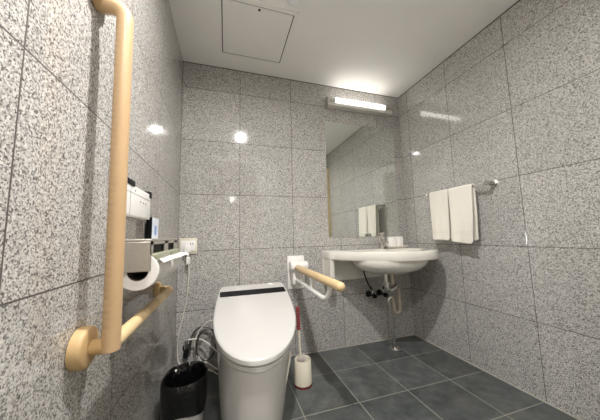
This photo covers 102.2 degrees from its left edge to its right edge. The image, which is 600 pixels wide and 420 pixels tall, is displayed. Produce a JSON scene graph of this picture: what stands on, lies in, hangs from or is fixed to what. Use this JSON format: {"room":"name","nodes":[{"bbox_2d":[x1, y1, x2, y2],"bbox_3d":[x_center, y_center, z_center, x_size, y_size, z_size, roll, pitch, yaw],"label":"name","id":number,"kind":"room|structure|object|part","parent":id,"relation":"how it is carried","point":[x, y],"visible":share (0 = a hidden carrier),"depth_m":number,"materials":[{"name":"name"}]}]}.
{"room":"accessible bathroom","nodes":[
{"label":"accessible bathroom","id":0,"kind":"room"},
{"bbox_2d":[0,0,182,419],"bbox_3d":[-0.603,-0.117,0.740,0.100,2.397,1.950,0,-6,-17],"label":"wall","id":1,"kind":"structure","parent":0,"point":[57,62],"depth_m":0.51,"materials":[{"name":"stone"}]},
{"bbox_2d":[65,0,172,371],"bbox_3d":[-0.547,-0.085,0.870,0.082,0.936,0.732,0,-6,-17],"label":"grab bar","id":2,"kind":"object","parent":1,"relation":"attached to","point":[85,343],"visible":1,"depth_m":0.56,"materials":[{"name":"beige plastic"}]},
{"bbox_3d":[-0.450,0.307,0.545,0.048,0.036,0.034,-1,-6,-5],"label":"arm","id":3,"kind":"part","parent":2,"relation":"part of"},
{"bbox_2d":[126,177,151,219],"bbox_3d":[-0.558,-0.032,0.816,0.033,0.111,0.275,0,-6,-17],"label":"remote control","id":4,"kind":"object","parent":1,"relation":"attached to","point":[138,201],"visible":0.73,"depth_m":0.80,"materials":[{"name":"white plastic"}]},
{"bbox_2d":[124,238,179,272],"bbox_3d":[-0.531,0.150,0.872,0.119,0.093,0.385,0,-6,-17],"label":"paper holder","id":5,"kind":"object","parent":1,"relation":"attached to","point":[138,252],"visible":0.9,"depth_m":0.70,"materials":[{"name":"metal"}]},
{"bbox_3d":[-0.482,0.134,0.688,0.105,0.085,0.004,0,-6,-17],"label":"plate","id":6,"kind":"part","parent":5,"relation":"part of","materials":[{"name":"metal"}]},
{"bbox_2d":[123,255,178,290],"bbox_3d":[-0.481,0.187,0.782,0.132,0.108,0.172,0,-6,-17],"label":"toilet roll","id":7,"kind":"object","parent":5,"relation":"in","point":[133,281],"visible":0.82,"depth_m":0.71,"materials":[{"name":"paper"}]},
{"bbox_2d":[125,238,176,241],"bbox_3d":[-0.539,0.108,0.874,0.105,0.008,0.385,0,-6,-17],"label":"shelf","id":8,"kind":"object","parent":5,"relation":"attached to","point":[167,239],"depth_m":0.71,"materials":[{"name":"metal"}]},
{"bbox_2d":[146,217,158,238],"bbox_3d":[-0.616,0.077,1.011,0.022,0.088,0.097,0,-6,-17],"label":"sign card","id":9,"kind":"object","parent":5,"relation":"on","point":[152,223],"visible":0.9,"depth_m":0.97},
{"bbox_3d":[-0.490,0.131,0.886,0.003,0.037,0.385,0,-6,-17],"label":"frame","id":10,"kind":"part","parent":5,"relation":"part of","materials":[{"name":"metal"}]},
{"bbox_2d":[167,252,188,274],"bbox_3d":[-0.531,0.207,0.967,0.144,0.108,0.174,0,-6,-17],"label":"toilet roll","id":11,"kind":"object","parent":5,"relation":"in","point":[176,262],"visible":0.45,"depth_m":0.96,"materials":[{"name":"paper"}]},
{"bbox_2d":[174,62,413,369],"bbox_3d":[0.055,0.001,2.008,2.104,2.397,0.100,0,-6,-17],"label":"wall","id":12,"kind":"structure","parent":0,"point":[253,191],"depth_m":1.88,"materials":[{"name":"stone"}]},
{"bbox_2d":[182,344,188,358],"bbox_3d":[-0.744,0.922,1.578,0.052,0.075,0.057,0,-6,-17],"label":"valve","id":13,"kind":"object","parent":12,"relation":"attached to","point":[185,348],"visible":0.84,"depth_m":1.56,"materials":[{"name":"black plastic"}]},
{"bbox_3d":[-0.742,0.941,1.573,0.032,0.036,0.032,0,-6,-17],"label":"handle","id":14,"kind":"part","parent":13,"relation":"part of","materials":[{"name":"black plastic"}]},
{"bbox_2d":[179,238,196,253],"bbox_3d":[-0.769,0.248,1.665,0.112,0.108,0.017,0,-6,-17],"label":"wall socket","id":15,"kind":"object","parent":12,"relation":"attached to","point":[183,241],"visible":0.85,"depth_m":1.66,"materials":[{"name":"beige plastic"}]},
{"bbox_2d":[177,245,217,369],"bbox_3d":[-0.620,0.615,1.561,0.360,0.769,0.085,-4,-6,20],"label":"power cord","id":16,"kind":"object","parent":12,"relation":"attached to","point":[187,248],"visible":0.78,"depth_m":1.61,"materials":[{"name":"white plastic"}]},
{"bbox_2d":[184,325,216,360],"bbox_3d":[-0.606,0.879,1.589,0.285,0.223,0.102,-3,-6,13],"label":"hose","id":17,"kind":"object","parent":12,"relation":"attached to","point":[206,326],"visible":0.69,"depth_m":1.59,"materials":[{"name":"metal"}]},
{"bbox_2d":[188,338,216,351],"bbox_3d":[-0.604,0.875,1.563,0.240,0.085,0.052,-2,-6,10],"label":"tube","id":18,"kind":"object","parent":17,"relation":"attached to","point":[203,340],"visible":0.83,"depth_m":1.58,"materials":[{"name":"white plastic"}]},
{"bbox_2d":[183,61,395,97],"bbox_3d":[0.044,-1.094,2.074,1.904,0.005,0.003,0,-6,-17],"label":"trim","id":19,"kind":"structure","parent":12,"relation":"attached to","point":[183,61],"depth_m":2.01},
{"bbox_2d":[213,335,411,369],"bbox_3d":[0.096,1.085,1.844,1.904,0.004,0.004,0,-6,-17],"label":"trim","id":20,"kind":"structure","parent":12,"relation":"attached to","point":[408,335],"depth_m":1.93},
{"bbox_2d":[287,255,344,300],"bbox_3d":[0.086,0.436,1.487,0.135,0.250,0.815,0,-6,-17],"label":"rail","id":21,"kind":"object","parent":12,"relation":"attached to","point":[297,267],"visible":1,"depth_m":1.58,"materials":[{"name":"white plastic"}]},
{"bbox_3d":[-0.031,0.479,1.867,0.135,0.250,0.014,0,-6,-17],"label":"wall plate","id":22,"kind":"part","parent":21,"relation":"part of","materials":[{"name":"white plastic"}]},
{"bbox_2d":[325,96,391,116],"bbox_3d":[0.539,-0.924,2.173,0.650,0.088,0.067,0,-6,-17],"label":"wall lamp","id":23,"kind":"object","parent":12,"relation":"attached to","point":[330,102],"visible":1,"depth_m":2.14,"materials":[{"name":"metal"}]},
{"bbox_3d":[0.230,-0.926,2.082,0.007,0.088,0.060,0,-6,-17],"label":"plate","id":24,"kind":"part","parent":23,"relation":"part of","materials":[{"name":"metal"}]},
{"bbox_2d":[336,98,384,109],"bbox_3d":[0.538,-0.942,2.168,0.495,0.054,0.054,0,-6,-17],"label":"diffuser","id":25,"kind":"object","parent":23,"relation":"attached to","point":[339,102],"depth_m":2.14,"materials":[{"name":"white plastic"}]},
{"bbox_2d":[324,121,399,237],"bbox_3d":[0.558,-0.267,2.137,0.701,1.000,0.006,0,-6,-17],"label":"mirror","id":26,"kind":"object","parent":12,"relation":"attached to","point":[362,197],"visible":1,"depth_m":2.12,"materials":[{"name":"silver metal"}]},
{"bbox_2d":[366,290,376,298],"bbox_3d":[0.592,0.693,1.988,0.056,0.068,0.103,0,-6,-17],"label":"valve","id":27,"kind":"object","parent":12,"relation":"attached to","point":[369,293],"visible":1,"depth_m":1.98,"materials":[{"name":"black plastic"}]},
{"bbox_2d":[363,271,372,289],"bbox_3d":[0.552,0.541,1.961,0.027,0.237,0.113,-7,-8,44],"label":"supply hose","id":28,"kind":"object","parent":27,"relation":"attached to","point":[363,271],"visible":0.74,"depth_m":1.95,"materials":[{"name":"black rubber"}]},
{"bbox_2d":[321,247,438,280],"bbox_3d":[0.648,0.424,1.812,0.832,0.250,0.528,0,-6,-17],"label":"washbasin","id":29,"kind":"object","parent":12,"relation":"attached to","point":[342,264],"visible":0.99,"depth_m":1.69,"materials":[{"name":"ceramic"}]},
{"bbox_3d":[0.217,0.467,1.864,0.037,0.197,0.168,0,-6,-17],"label":"panel","id":30,"kind":"part","parent":29,"relation":"part of","materials":[{"name":"ceramic"}]},
{"bbox_2d":[378,232,388,248],"bbox_3d":[0.687,0.247,1.973,0.055,0.141,0.137,0,-6,-17],"label":"faucet","id":31,"kind":"object","parent":29,"relation":"on","point":[381,241],"visible":1,"depth_m":1.99,"materials":[{"name":"silver metal"}]},
{"bbox_3d":[0.686,0.387,1.782,0.590,0.163,0.365,0,-6,-17],"label":"bowl","id":32,"kind":"part","parent":29,"relation":"part of","materials":[{"name":"ceramic"}]},
{"bbox_2d":[382,274,401,349],"bbox_3d":[0.719,0.777,1.865,0.113,0.596,0.206,-4,-7,27],"label":"drain pipe","id":33,"kind":"object","parent":29,"relation":"attached to","point":[385,282],"visible":1,"depth_m":1.89,"materials":[{"name":"silver metal"}]},
{"bbox_2d":[384,245,409,247],"bbox_3d":[0.822,0.312,2.067,0.248,0.016,0.136,0,-6,-17],"label":"soap tray","id":34,"kind":"object","parent":29,"relation":"on","point":[404,246],"visible":0.84,"depth_m":2.01,"materials":[{"name":"ceramic"}]},
{"bbox_2d":[387,237,396,245],"bbox_3d":[0.782,0.271,2.059,0.066,0.088,0.066,0,-6,-17],"label":"cup","id":35,"kind":"object","parent":34,"relation":"on","point":[392,240],"visible":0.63,"depth_m":2.03,"materials":[{"name":"paper"}]},
{"bbox_2d":[396,236,403,245],"bbox_3d":[0.848,0.272,2.079,0.066,0.088,0.066,0,-6,-17],"label":"cup","id":36,"kind":"object","parent":34,"relation":"on","point":[399,239],"visible":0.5,"depth_m":2.05,"materials":[{"name":"paper"}]},
{"bbox_2d":[376,289,387,296],"bbox_3d":[0.690,0.694,2.018,0.056,0.068,0.103,0,-6,-17],"label":"valve","id":37,"kind":"object","parent":12,"relation":"attached to","point":[379,292],"visible":0.99,"depth_m":2.01,"materials":[{"name":"black plastic"}]},
{"bbox_2d":[169,0,517,97],"bbox_3d":[0.322,-1.249,1.173,1.904,0.100,1.910,0,-6,-17],"label":"ceiling","id":38,"kind":"structure","parent":0,"point":[381,47],"depth_m":1.62,"materials":[{"name":"paint"}]},
{"bbox_2d":[217,0,298,65],"bbox_3d":[-0.291,-1.137,1.577,0.460,0.009,0.460,0,-6,-17],"label":"ceiling hatch","id":39,"kind":"object","parent":38,"relation":"attached to","point":[247,29],"visible":1,"depth_m":1.53,"materials":[{"name":"paint"}]},
{"bbox_2d":[286,0,300,4],"bbox_3d":[-0.034,-1.160,1.317,0.100,0.030,0.100,0,-6,-17],"label":"ceiling fitting","id":40,"kind":"object","parent":38,"relation":"attached to","point":[292,2],"visible":1,"depth_m":1.33,"materials":[{"name":"plastic"}]},
{"bbox_2d":[158,335,576,419],"bbox_3d":[0.381,1.033,0.913,1.904,0.100,1.950,0,-6,-17],"label":"floor","id":41,"kind":"structure","parent":0,"point":[421,380],"depth_m":1.37,"materials":[{"name":"tile"}]},
{"bbox_2d":[160,361,207,419],"bbox_3d":[-0.555,0.911,1.170,0.204,0.240,0.218,0,-6,-17],"label":"waste bin","id":42,"kind":"object","parent":41,"relation":"on","point":[183,389],"visible":1,"depth_m":1.10,"materials":[{"name":"black plastic"}]},
{"bbox_2d":[213,282,295,419],"bbox_3d":[-0.243,0.751,1.327,0.436,0.576,0.820,0,-6,-17],"label":"toilet","id":43,"kind":"object","parent":41,"relation":"on","point":[254,325],"visible":1,"depth_m":1.05,"materials":[{"name":"ceramic"}]},
{"bbox_2d":[194,320,217,373],"bbox_3d":[-0.576,0.840,1.576,0.220,0.377,0.072,-4,-6,21],"label":"earth wire","id":44,"kind":"object","parent":43,"relation":"attached to","point":[209,320],"visible":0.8,"depth_m":1.58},
{"bbox_3d":[-0.227,0.551,1.280,0.436,0.186,0.680,0,-6,-17],"label":"lid","id":45,"kind":"part","parent":43,"relation":"part of","materials":[{"name":"plastic"}]},
{"bbox_3d":[-0.227,0.579,1.277,0.428,0.183,0.672,0,-6,-17],"label":"seat","id":46,"kind":"part","parent":43,"relation":"part of","materials":[{"name":"plastic"}]},
{"bbox_2d":[294,355,311,389],"bbox_3d":[0.017,0.976,1.466,0.112,0.146,0.112,0,-6,-17],"label":"brush holder","id":47,"kind":"object","parent":41,"relation":"on","point":[302,372],"visible":0.99,"depth_m":1.42,"materials":[{"name":"beige plastic"}]},
{"bbox_2d":[296,306,305,361],"bbox_3d":[0.007,0.792,1.481,0.060,0.396,0.055,0,-6,-17],"label":"toilet brush","id":48,"kind":"object","parent":47,"relation":"in","point":[300,358],"visible":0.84,"depth_m":1.48,"materials":[{"name":"beige plastic"}]},
{"bbox_3d":[-0.001,0.840,1.475,0.021,0.220,0.013,0,-6,-17],"label":"stem","id":49,"kind":"part","parent":48,"relation":"part of","materials":[{"name":"beige plastic"}]},
{"bbox_2d":[398,0,599,419],"bbox_3d":[1.312,-0.101,1.327,0.100,2.397,1.950,0,-6,-17],"label":"wall","id":50,"kind":"structure","parent":0,"point":[517,106],"depth_m":1.37,"materials":[{"name":"stone"}]},
{"bbox_2d":[398,0,519,97],"bbox_3d":[1.217,-1.183,1.492,0.003,0.005,1.807,0,-6,-17],"label":"trim","id":51,"kind":"structure","parent":50,"relation":"attached to","point":[518,0],"depth_m":1.68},
{"bbox_2d":[426,180,497,196],"bbox_3d":[1.102,-0.141,1.704,0.082,0.044,0.494,0,-6,-17],"label":"towel rail","id":52,"kind":"object","parent":50,"relation":"attached to","point":[493,183],"visible":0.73,"depth_m":1.49,"materials":[{"name":"silver metal"}]},
{"bbox_2d":[429,189,450,239],"bbox_3d":[1.042,0.037,1.790,0.063,0.368,0.163,0,-6,-17],"label":"hand towel","id":53,"kind":"object","parent":52,"relation":"hanging from","point":[439,200],"visible":0.91,"depth_m":1.77,"materials":[{"name":"fabric"}]},
{"bbox_2d":[448,184,478,243],"bbox_3d":[1.093,0.029,1.626,0.063,0.387,0.173,0,-6,-17],"label":"hand towel","id":54,"kind":"object","parent":52,"relation":"hanging from","point":[462,199],"visible":1,"depth_m":1.60,"materials":[{"name":"fabric"}]},
{"bbox_2d":[414,334,580,419],"bbox_3d":[1.268,0.995,1.262,0.005,0.006,1.806,0,-6,-17],"label":"trim","id":55,"kind":"structure","parent":50,"relation":"attached to","point":[414,334],"depth_m":1.41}
]}

